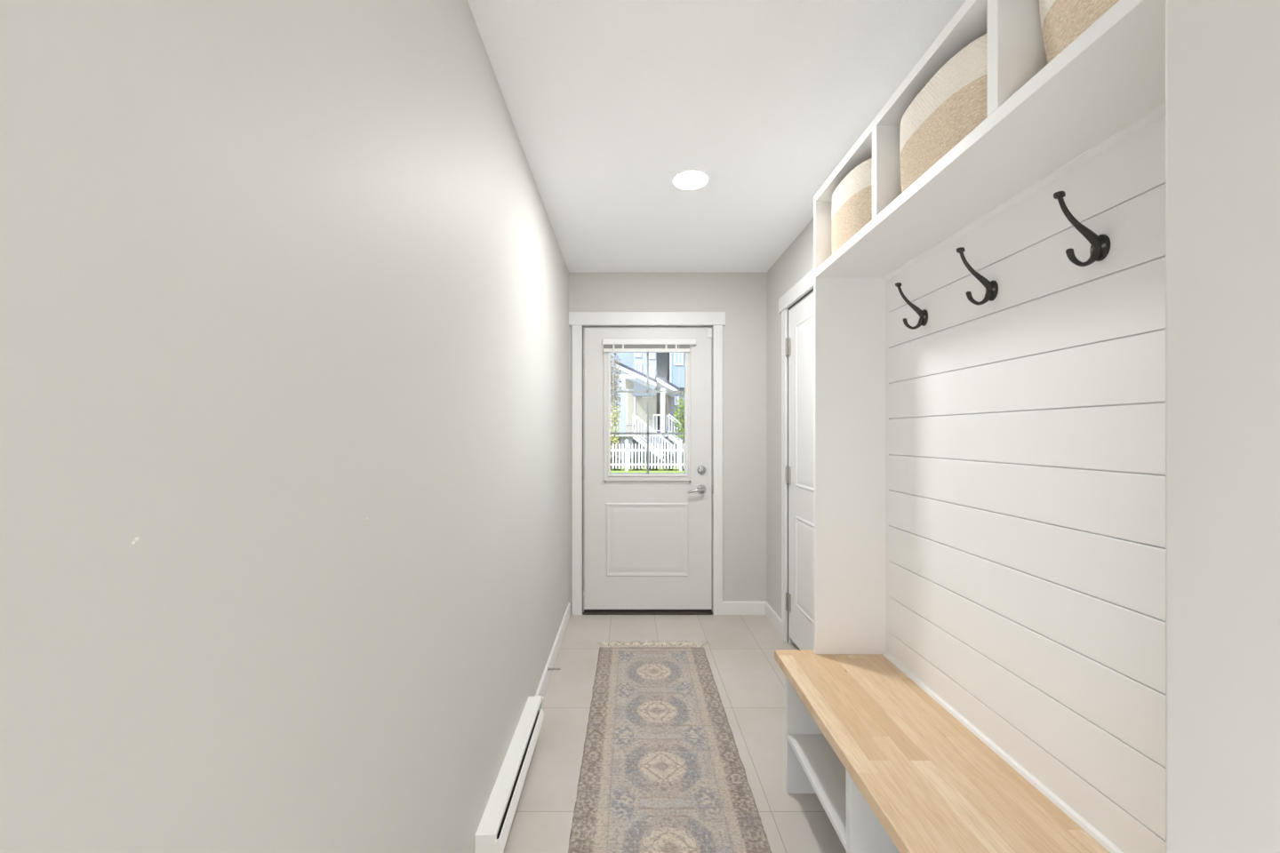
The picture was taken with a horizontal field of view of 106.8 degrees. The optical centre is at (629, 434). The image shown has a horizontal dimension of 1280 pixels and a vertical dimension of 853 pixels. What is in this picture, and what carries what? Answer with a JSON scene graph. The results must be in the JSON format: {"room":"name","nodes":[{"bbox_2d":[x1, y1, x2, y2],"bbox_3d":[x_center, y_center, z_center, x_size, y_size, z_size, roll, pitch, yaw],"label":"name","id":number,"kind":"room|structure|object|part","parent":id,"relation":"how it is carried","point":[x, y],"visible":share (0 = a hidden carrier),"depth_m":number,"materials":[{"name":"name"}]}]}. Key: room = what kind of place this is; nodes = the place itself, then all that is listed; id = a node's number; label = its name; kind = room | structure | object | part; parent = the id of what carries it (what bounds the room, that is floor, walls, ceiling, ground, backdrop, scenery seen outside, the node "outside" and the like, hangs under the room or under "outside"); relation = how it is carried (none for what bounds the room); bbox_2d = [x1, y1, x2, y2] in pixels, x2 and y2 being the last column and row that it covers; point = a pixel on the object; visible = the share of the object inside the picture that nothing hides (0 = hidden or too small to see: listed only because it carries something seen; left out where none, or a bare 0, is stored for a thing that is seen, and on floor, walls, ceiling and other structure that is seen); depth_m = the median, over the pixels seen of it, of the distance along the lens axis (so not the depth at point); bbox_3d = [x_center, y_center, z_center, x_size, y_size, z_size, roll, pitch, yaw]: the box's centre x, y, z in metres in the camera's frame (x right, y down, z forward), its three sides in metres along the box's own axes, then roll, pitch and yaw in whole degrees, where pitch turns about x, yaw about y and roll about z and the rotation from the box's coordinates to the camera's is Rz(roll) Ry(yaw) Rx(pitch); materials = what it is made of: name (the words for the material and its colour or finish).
{"room":"mudroom","nodes":[
{"label":"mudroom","id":0,"kind":"room"},
{"bbox_2d":[0,0,568,852],"bbox_3d":[-0.491,0.064,0.106,0.121,2.440,6.853,0,0,0],"label":"wall","id":1,"kind":"structure","parent":0,"point":[284,284],"depth_m":0.56,"materials":[{"name":"paint"}]},
{"bbox_2d":[474,696,543,852],"bbox_3d":[-0.392,1.198,1.678,0.078,0.163,0.704,0,0,0],"label":"baseboard heater","id":2,"kind":"object","parent":1,"relation":"attached to","point":[492,835],"visible":1,"depth_m":1.53,"materials":[{"name":"metal"}]},
{"bbox_2d":[534,602,570,698],"bbox_3d":[-0.424,1.237,2.704,0.014,0.094,1.347,0,0,0],"label":"baseboard","id":3,"kind":"structure","parent":1,"relation":"attached to","point":[541,689],"depth_m":2.64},
{"bbox_2d":[547,667,560,671],"bbox_3d":[-0.385,1.204,2.440,0.064,0.018,0.018,0,0,0],"label":"door stop","id":4,"kind":"object","parent":1,"relation":"attached to","point":[548,668],"visible":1,"depth_m":2.44,"materials":[{"name":"silver metal"}]},
{"bbox_2d":[568,272,767,614],"bbox_3d":[0.335,0.064,3.463,1.531,2.440,0.140,0,0,0],"label":"wall","id":5,"kind":"structure","parent":0,"point":[742,297],"depth_m":3.39,"materials":[{"name":"paint"}]},
{"bbox_2d":[582,328,711,611],"bbox_3d":[0.127,0.253,3.399,0.924,2.027,0.117,0,0,1],"label":"door","id":6,"kind":"structure","parent":5,"relation":"in","point":[648,536],"depth_m":3.40,"materials":[{"name":"white wood"}]},
{"bbox_3d":[0.128,0.752,3.394,0.592,0.527,0.006,0,0,0],"label":"panel","id":7,"kind":"part","parent":6,"relation":"part of","materials":[{"name":"white wood"}]},
{"bbox_2d":[610,352,684,473],"bbox_3d":[0.132,-0.158,3.424,0.541,0.877,0.006,0,0,0],"label":"window","id":8,"kind":"structure","parent":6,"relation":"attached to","point":[647,391],"depth_m":3.42,"materials":[{"name":"clear glass"}]},
{"bbox_2d":[602,338,695,431],"bbox_3d":[0.142,-0.352,3.367,0.664,0.652,0.040,0,0,0],"label":"mini blind","id":9,"kind":"object","parent":6,"relation":"attached to","point":[610,345],"visible":1,"depth_m":3.37,"materials":[{"name":"white plastic"}]},
{"bbox_3d":[0.125,-0.597,3.372,0.616,0.024,0.014,0,0,0],"label":"rail","id":10,"kind":"part","parent":9,"relation":"part of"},
{"bbox_3d":[0.466,0.398,3.348,0.113,0.035,0.026,0,0,0],"label":"lever","id":11,"kind":"part","parent":6,"relation":"part of","materials":[{"name":"silver metal"}]},
{"bbox_2d":[568,312,725,615],"bbox_3d":[0.126,0.207,3.451,1.111,2.153,0.164,0,0,0],"label":"door frame","id":12,"kind":"structure","parent":5,"relation":"attached to","point":[577,320],"depth_m":3.38,"materials":[{"name":"white wood"}]},
{"bbox_3d":[-0.372,0.254,3.384,0.070,2.061,0.018,0,0,0],"label":"casing leg","id":13,"kind":"part","parent":12,"relation":"part of","materials":[{"name":"white wood"}]},
{"bbox_3d":[0.629,0.254,3.384,0.065,2.061,0.018,0,0,0],"label":"casing leg","id":14,"kind":"part","parent":12,"relation":"part of","materials":[{"name":"white wood"}]},
{"bbox_2d":[722,601,766,615],"bbox_3d":[0.821,1.237,3.386,0.318,0.094,0.014,0,0,0],"label":"baseboard","id":15,"kind":"structure","parent":5,"relation":"attached to","point":[729,608],"depth_m":3.38,"materials":[{"name":"white wood"}]},
{"bbox_2d":[503,614,846,852],"bbox_3d":[1.135,1.344,0.097,3.371,0.120,6.833,0,0,0],"label":"floor","id":16,"kind":"structure","parent":0,"point":[740,650],"depth_m":2.13,"materials":[{"name":"tile"}]},
{"bbox_2d":[568,640,771,852],"bbox_3d":[0.144,1.277,1.689,0.694,0.012,2.557,0,0,0],"label":"runner rug","id":17,"kind":"object","parent":16,"relation":"on","point":[662,770],"visible":1,"depth_m":1.84,"materials":[{"name":"multicoloured fabric"}]},
{"bbox_2d":[774,649,1110,852],"bbox_3d":[0.769,1.056,1.146,0.422,0.455,1.372,0,0,0],"label":"storage bench","id":18,"kind":"object","parent":16,"relation":"on","point":[891,770],"visible":0.94,"depth_m":1.22,"materials":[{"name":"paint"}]},
{"bbox_2d":[787,735,846,850],"bbox_3d":[0.773,1.081,1.470,0.414,0.018,0.460,0,0,0],"label":"shelf","id":19,"kind":"object","parent":18,"relation":"attached to","point":[822,767],"depth_m":1.50,"materials":[{"name":"paint"}]},
{"bbox_2d":[813,0,1165,654],"bbox_3d":[0.840,-0.038,1.135,0.280,1.732,1.349,0,0,0],"label":"cubby shelf","id":20,"kind":"object","parent":18,"relation":"on","point":[1043,116],"visible":0.76,"depth_m":1.35,"materials":[{"name":"white wood"}]},
{"bbox_3d":[0.840,-0.038,1.800,0.280,1.732,0.019,0,0,0],"label":"panel","id":21,"kind":"part","parent":20,"relation":"part of","materials":[{"name":"white wood"}]},
{"bbox_2d":[831,158,871,255],"bbox_3d":[0.829,-0.732,1.578,0.255,0.221,0.366,0,0,0],"label":"storage basket","id":22,"kind":"object","parent":20,"relation":"on","point":[852,199],"visible":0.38,"depth_m":1.51,"materials":[{"name":"beige wicker"}]},
{"bbox_2d":[899,33,987,192],"bbox_3d":[0.829,-0.730,1.147,0.252,0.217,0.368,0,0,0],"label":"storage basket","id":23,"kind":"object","parent":20,"relation":"on","point":[953,103],"visible":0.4,"depth_m":1.07,"materials":[{"name":"beige wicker"}]},
{"bbox_2d":[1039,0,1119,63],"bbox_3d":[0.829,-0.726,0.712,0.251,0.209,0.373,0,0,0],"label":"storage basket","id":24,"kind":"object","parent":20,"relation":"on","point":[1062,21],"visible":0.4,"depth_m":0.79,"materials":[{"name":"beige wicker"}]},
{"bbox_2d":[467,0,966,272],"bbox_3d":[1.135,-1.256,0.106,3.371,0.200,6.853,0,0,0],"label":"ceiling","id":25,"kind":"structure","parent":0,"point":[606,101],"depth_m":1.68,"materials":[{"name":"paint"}]},
{"bbox_2d":[671,168,710,190],"bbox_3d":[0.278,-1.151,2.155,0.174,0.010,0.174,0,0,0],"label":"recessed light","id":26,"kind":"object","parent":25,"relation":"in","point":[689,179],"visible":1,"depth_m":2.14,"materials":[{"name":"paint"}]},
{"bbox_2d":[767,217,813,641],"bbox_3d":[1.040,0.064,1.861,0.120,2.440,3.063,0,0,0],"label":"wall","id":27,"kind":"structure","parent":0,"point":[796,261],"depth_m":3.17,"materials":[{"name":"paint"}]},
{"bbox_2d":[765,601,781,635],"bbox_3d":[0.973,1.237,3.195,0.014,0.094,0.369,0,0,0],"label":"baseboard","id":28,"kind":"structure","parent":27,"relation":"attached to","point":[771,614],"depth_m":3.18,"materials":[{"name":"white wood"}]},
{"bbox_2d":[778,268,813,643],"bbox_3d":[1.028,0.209,2.520,0.144,2.150,1.050,0,0,0],"label":"door frame","id":29,"kind":"structure","parent":27,"relation":"attached to","point":[804,285],"depth_m":2.94,"materials":[{"name":"white wood"}]},
{"bbox_3d":[0.971,0.254,2.975,0.018,2.061,0.070,0,0,0],"label":"casing leg","id":30,"kind":"part","parent":29,"relation":"part of","materials":[{"name":"white wood"}]},
{"bbox_2d":[785,292,813,649],"bbox_3d":[0.967,0.239,2.516,0.102,2.003,0.832,0,0,0],"label":"door","id":31,"kind":"structure","parent":27,"relation":"in","point":[799,346],"depth_m":2.72,"materials":[{"name":"white wood"}]},
{"bbox_3d":[0.980,-0.171,2.514,0.005,0.960,0.579,0,0,0],"label":"panel","id":32,"kind":"part","parent":31,"relation":"part of","materials":[{"name":"white wood"}]},
{"bbox_3d":[0.980,0.745,2.514,0.005,0.538,0.579,0,0,0],"label":"panel","id":33,"kind":"part","parent":31,"relation":"part of","materials":[{"name":"white wood"}]},
{"bbox_2d":[882,102,1165,852],"bbox_3d":[0.967,0.196,1.125,0.027,1.576,1.330,0,0,0],"label":"panelling","id":34,"kind":"object","parent":27,"relation":"attached to","point":[1025,427],"visible":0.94,"depth_m":1.10,"materials":[{"name":"white wood"}]},
{"bbox_3d":[0.973,0.198,1.779,0.015,1.572,0.022,0,0,0],"label":"trim","id":35,"kind":"part","parent":34,"relation":"part of","materials":[{"name":"white wood"}]},
{"bbox_2d":[895,282,927,329],"bbox_3d":[0.919,-0.419,1.555,0.099,0.152,0.038,0,0,0],"label":"coat hook","id":36,"kind":"object","parent":34,"relation":"attached to","point":[923,320],"visible":1,"depth_m":1.55,"materials":[{"name":"black metal"}]},
{"bbox_3d":[0.922,-0.435,1.555,0.091,0.107,0.017,0,0,0],"label":"arm","id":37,"kind":"part","parent":36,"relation":"part of","materials":[{"name":"black metal"}]},
{"bbox_3d":[0.931,-0.365,1.555,0.074,0.044,0.017,0,0,0],"label":"arm","id":38,"kind":"part","parent":36,"relation":"part of","materials":[{"name":"black metal"}]},
{"bbox_3d":[0.961,-0.382,1.555,0.008,0.053,0.038,0,0,0],"label":"plate","id":39,"kind":"part","parent":36,"relation":"part of","materials":[{"name":"black metal"}]},
{"bbox_2d":[956,247,998,305],"bbox_3d":[0.919,-0.419,1.263,0.099,0.152,0.038,0,0,0],"label":"coat hook","id":40,"kind":"object","parent":34,"relation":"attached to","point":[991,287],"visible":1,"depth_m":1.26,"materials":[{"name":"black metal"}]},
{"bbox_3d":[0.879,-0.490,1.263,0.020,0.011,0.018,0,0,0],"label":"knob","id":41,"kind":"part","parent":40,"relation":"part of","materials":[{"name":"black metal"}]},
{"bbox_3d":[0.922,-0.435,1.263,0.091,0.107,0.017,0,0,0],"label":"arm","id":42,"kind":"part","parent":40,"relation":"part of","materials":[{"name":"black metal"}]},
{"bbox_3d":[0.931,-0.365,1.263,0.074,0.044,0.017,0,0,0],"label":"arm","id":43,"kind":"part","parent":40,"relation":"part of","materials":[{"name":"black metal"}]},
{"bbox_3d":[0.961,-0.382,1.263,0.008,0.053,0.038,0,0,0],"label":"plate","id":44,"kind":"part","parent":40,"relation":"part of","materials":[{"name":"black metal"}]},
{"bbox_3d":[0.960,0.823,1.125,0.013,0.013,1.330,0,0,0],"label":"moulding","id":45,"kind":"part","parent":34,"relation":"part of","materials":[{"name":"white wood"}]},
{"bbox_3d":[0.960,-0.584,1.125,0.013,0.016,1.330,0,0,0],"label":"moulding","id":46,"kind":"part","parent":34,"relation":"part of","materials":[{"name":"white wood"}]},
{"bbox_2d":[1053,191,1110,266],"bbox_3d":[0.919,-0.419,0.973,0.099,0.152,0.038,0,0,0],"label":"coat hook","id":47,"kind":"object","parent":34,"relation":"attached to","point":[1100,249],"visible":1,"depth_m":0.97,"materials":[{"name":"black metal"}]},
{"bbox_3d":[0.879,-0.490,0.973,0.020,0.011,0.018,0,0,0],"label":"knob","id":48,"kind":"part","parent":47,"relation":"part of","materials":[{"name":"black metal"}]},
{"bbox_3d":[0.922,-0.435,0.973,0.091,0.107,0.017,0,0,0],"label":"arm","id":49,"kind":"part","parent":47,"relation":"part of","materials":[{"name":"black metal"}]},
{"bbox_3d":[0.931,-0.365,0.973,0.074,0.044,0.017,0,0,0],"label":"arm","id":50,"kind":"part","parent":47,"relation":"part of","materials":[{"name":"black metal"}]},
{"bbox_3d":[0.961,-0.382,0.973,0.008,0.053,0.038,0,0,0],"label":"plate","id":51,"kind":"part","parent":47,"relation":"part of","materials":[{"name":"black metal"}]},
{"bbox_2d":[1165,0,1279,852],"bbox_3d":[1.608,0.064,0.395,2.184,2.440,0.130,0,0,0],"label":"wall","id":52,"kind":"structure","parent":0,"point":[1222,57],"depth_m":0.41,"materials":[{"name":"paint"}]},
{"label":"outside","id":53,"kind":"structure","parent":0,"visible":0},
{"bbox_2d":[610,463,684,472],"bbox_3d":[1.000,1.684,29.450,30.000,0.300,21.100,0,0,0],"label":"lawn","id":54,"kind":"structure","parent":53,"point":[622,470],"depth_m":20.26,"materials":[{"name":"green plant"}]},
{"bbox_2d":[610,399,620,455],"bbox_3d":[-0.650,-0.030,21.257,0.559,3.131,0.569,0,0,40],"label":"tree","id":55,"kind":"object","parent":54,"relation":"on","point":[614,439],"visible":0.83,"depth_m":21.22,"materials":[{"name":"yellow plant"}]},
{"bbox_3d":[-0.649,0.349,21.256,0.301,2.372,0.288,0,0,0],"label":"stem","id":56,"kind":"part","parent":55,"relation":"part of","materials":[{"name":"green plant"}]},
{"bbox_2d":[610,352,622,456],"bbox_3d":[-0.715,-1.437,21.792,0.811,5.944,0.669,0,0,0],"label":"tree","id":57,"kind":"object","parent":54,"relation":"on","point":[614,387],"visible":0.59,"depth_m":21.75,"materials":[{"name":"green plant"}]},
{"bbox_3d":[-0.705,-0.751,21.807,0.413,4.571,0.344,0,0,0],"label":"stem","id":58,"kind":"part","parent":57,"relation":"part of","materials":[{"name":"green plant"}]},
{"bbox_2d":[610,456,622,470],"bbox_3d":[-0.631,1.257,20.450,0.699,0.686,0.574,0,0,0],"label":"shrub","id":59,"kind":"object","parent":54,"relation":"on","point":[612,468],"visible":0.5,"depth_m":20.37,"materials":[{"name":"green plant"}]},
{"bbox_2d":[630,454,644,470],"bbox_3d":[0.312,1.219,20.464,0.707,0.854,0.607,0,0,26],"label":"shrub","id":60,"kind":"object","parent":54,"relation":"on","point":[636,468],"visible":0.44,"depth_m":20.42,"materials":[{"name":"green plant"}]},
{"bbox_2d":[610,352,673,466],"bbox_3d":[-0.555,-3.224,26.620,5.245,11.215,8.760,0,0,0],"label":"townhouse","id":61,"kind":"structure","parent":54,"relation":"on","point":[633,416],"depth_m":24.34,"materials":[{"name":"blue"}]},
{"bbox_3d":[-1.105,-0.584,22.350,1.634,0.840,0.060,0,0,0],"label":"railing","id":62,"kind":"part","parent":61,"relation":"part of","materials":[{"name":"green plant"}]},
{"bbox_3d":[0.058,-1.395,24.930,0.302,1.674,0.100,0,0,0],"label":"entry door","id":63,"kind":"part","parent":61,"relation":"part of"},
{"bbox_3d":[0.082,-1.444,24.960,0.489,1.863,0.080,0,0,0],"label":"door frame","id":64,"kind":"part","parent":61,"relation":"part of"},
{"bbox_3d":[1.107,0.156,23.520,1.914,2.320,0.060,0,0,0],"label":"railing","id":65,"kind":"part","parent":61,"relation":"part of","materials":[{"name":"white wood"}]},
{"bbox_3d":[1.107,0.156,22.270,1.914,2.320,0.060,0,0,0],"label":"railing","id":66,"kind":"part","parent":61,"relation":"part of","materials":[{"name":"white wood"}]},
{"bbox_2d":[610,439,684,471],"bbox_3d":[1.000,0.864,20.000,8.400,1.340,0.170,0,0,0],"label":"picket fence","id":67,"kind":"object","parent":54,"relation":"on","point":[627,450],"visible":0.44,"depth_m":19.96,"materials":[{"name":"white wood"}]},
{"bbox_3d":[-0.110,0.864,20.000,0.170,1.340,0.170,0,0,0],"label":"post","id":68,"kind":"part","parent":67,"relation":"part of","materials":[{"name":"white wood"}]},
{"bbox_3d":[1.000,0.664,20.008,8.400,0.090,0.045,0,0,0],"label":"rail","id":69,"kind":"part","parent":67,"relation":"part of","materials":[{"name":"white wood"}]},
{"bbox_3d":[1.000,1.264,20.008,8.400,0.090,0.045,0,0,0],"label":"rail","id":70,"kind":"part","parent":67,"relation":"part of","materials":[{"name":"white wood"}]},
{"bbox_3d":[2.150,0.864,20.000,0.170,1.340,0.170,0,0,0],"label":"post","id":71,"kind":"part","parent":67,"relation":"part of","materials":[{"name":"white wood"}]},
{"bbox_2d":[648,460,659,470],"bbox_3d":[1.037,1.339,20.457,0.544,0.508,0.564,0,0,0],"label":"shrub","id":72,"kind":"object","parent":54,"relation":"on","point":[650,468],"visible":0.41,"depth_m":20.36,"materials":[{"name":"green plant"}]},
{"bbox_2d":[662,452,673,470],"bbox_3d":[1.665,1.176,20.465,0.644,0.923,0.570,0,0,0],"label":"shrub","id":73,"kind":"object","parent":54,"relation":"on","point":[668,468],"visible":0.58,"depth_m":20.40,"materials":[{"name":"green plant"}]},
{"bbox_2d":[653,352,684,463],"bbox_3d":[2.771,-3.418,27.020,3.194,11.888,8.960,0,0,0],"label":"townhouse","id":74,"kind":"structure","parent":54,"relation":"on","point":[669,366],"depth_m":25.00,"materials":[{"name":"grey"}]},
{"bbox_3d":[1.606,-1.396,26.350,0.216,1.714,0.300,0,0,0],"label":"entry door","id":75,"kind":"part","parent":74,"relation":"part of","materials":[{"name":"grey"}]},
{"bbox_3d":[2.057,-1.348,25.375,0.189,1.655,0.150,0,0,0],"label":"panel","id":76,"kind":"part","parent":74,"relation":"part of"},
{"bbox_3d":[2.807,0.156,22.570,1.914,2.320,0.060,0,0,0],"label":"railing","id":77,"kind":"part","parent":74,"relation":"part of","materials":[{"name":"white wood"}]},
{"bbox_3d":[2.591,-4.366,24.970,0.347,1.327,0.040,0,0,0],"label":"pane","id":78,"kind":"part","parent":74,"relation":"part of","materials":[{"name":"white glass"}]},
{"bbox_2d":[673,392,684,455],"bbox_3d":[2.425,-0.193,21.487,0.888,3.456,0.899,0,0,0],"label":"tree","id":79,"kind":"object","parent":54,"relation":"on","point":[682,421],"visible":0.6,"depth_m":21.46,"materials":[{"name":"green plant"}]},
{"bbox_3d":[2.438,0.169,21.510,0.479,2.733,0.454,0,0,0],"label":"stem","id":80,"kind":"part","parent":79,"relation":"part of","materials":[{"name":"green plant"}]},
{"bbox_2d":[678,453,684,470],"bbox_3d":[2.338,1.192,20.458,0.600,0.832,0.576,0,0,0],"label":"shrub","id":81,"kind":"object","parent":54,"relation":"on","point":[683,468],"visible":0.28,"depth_m":20.37,"materials":[{"name":"green plant"}]}
]}

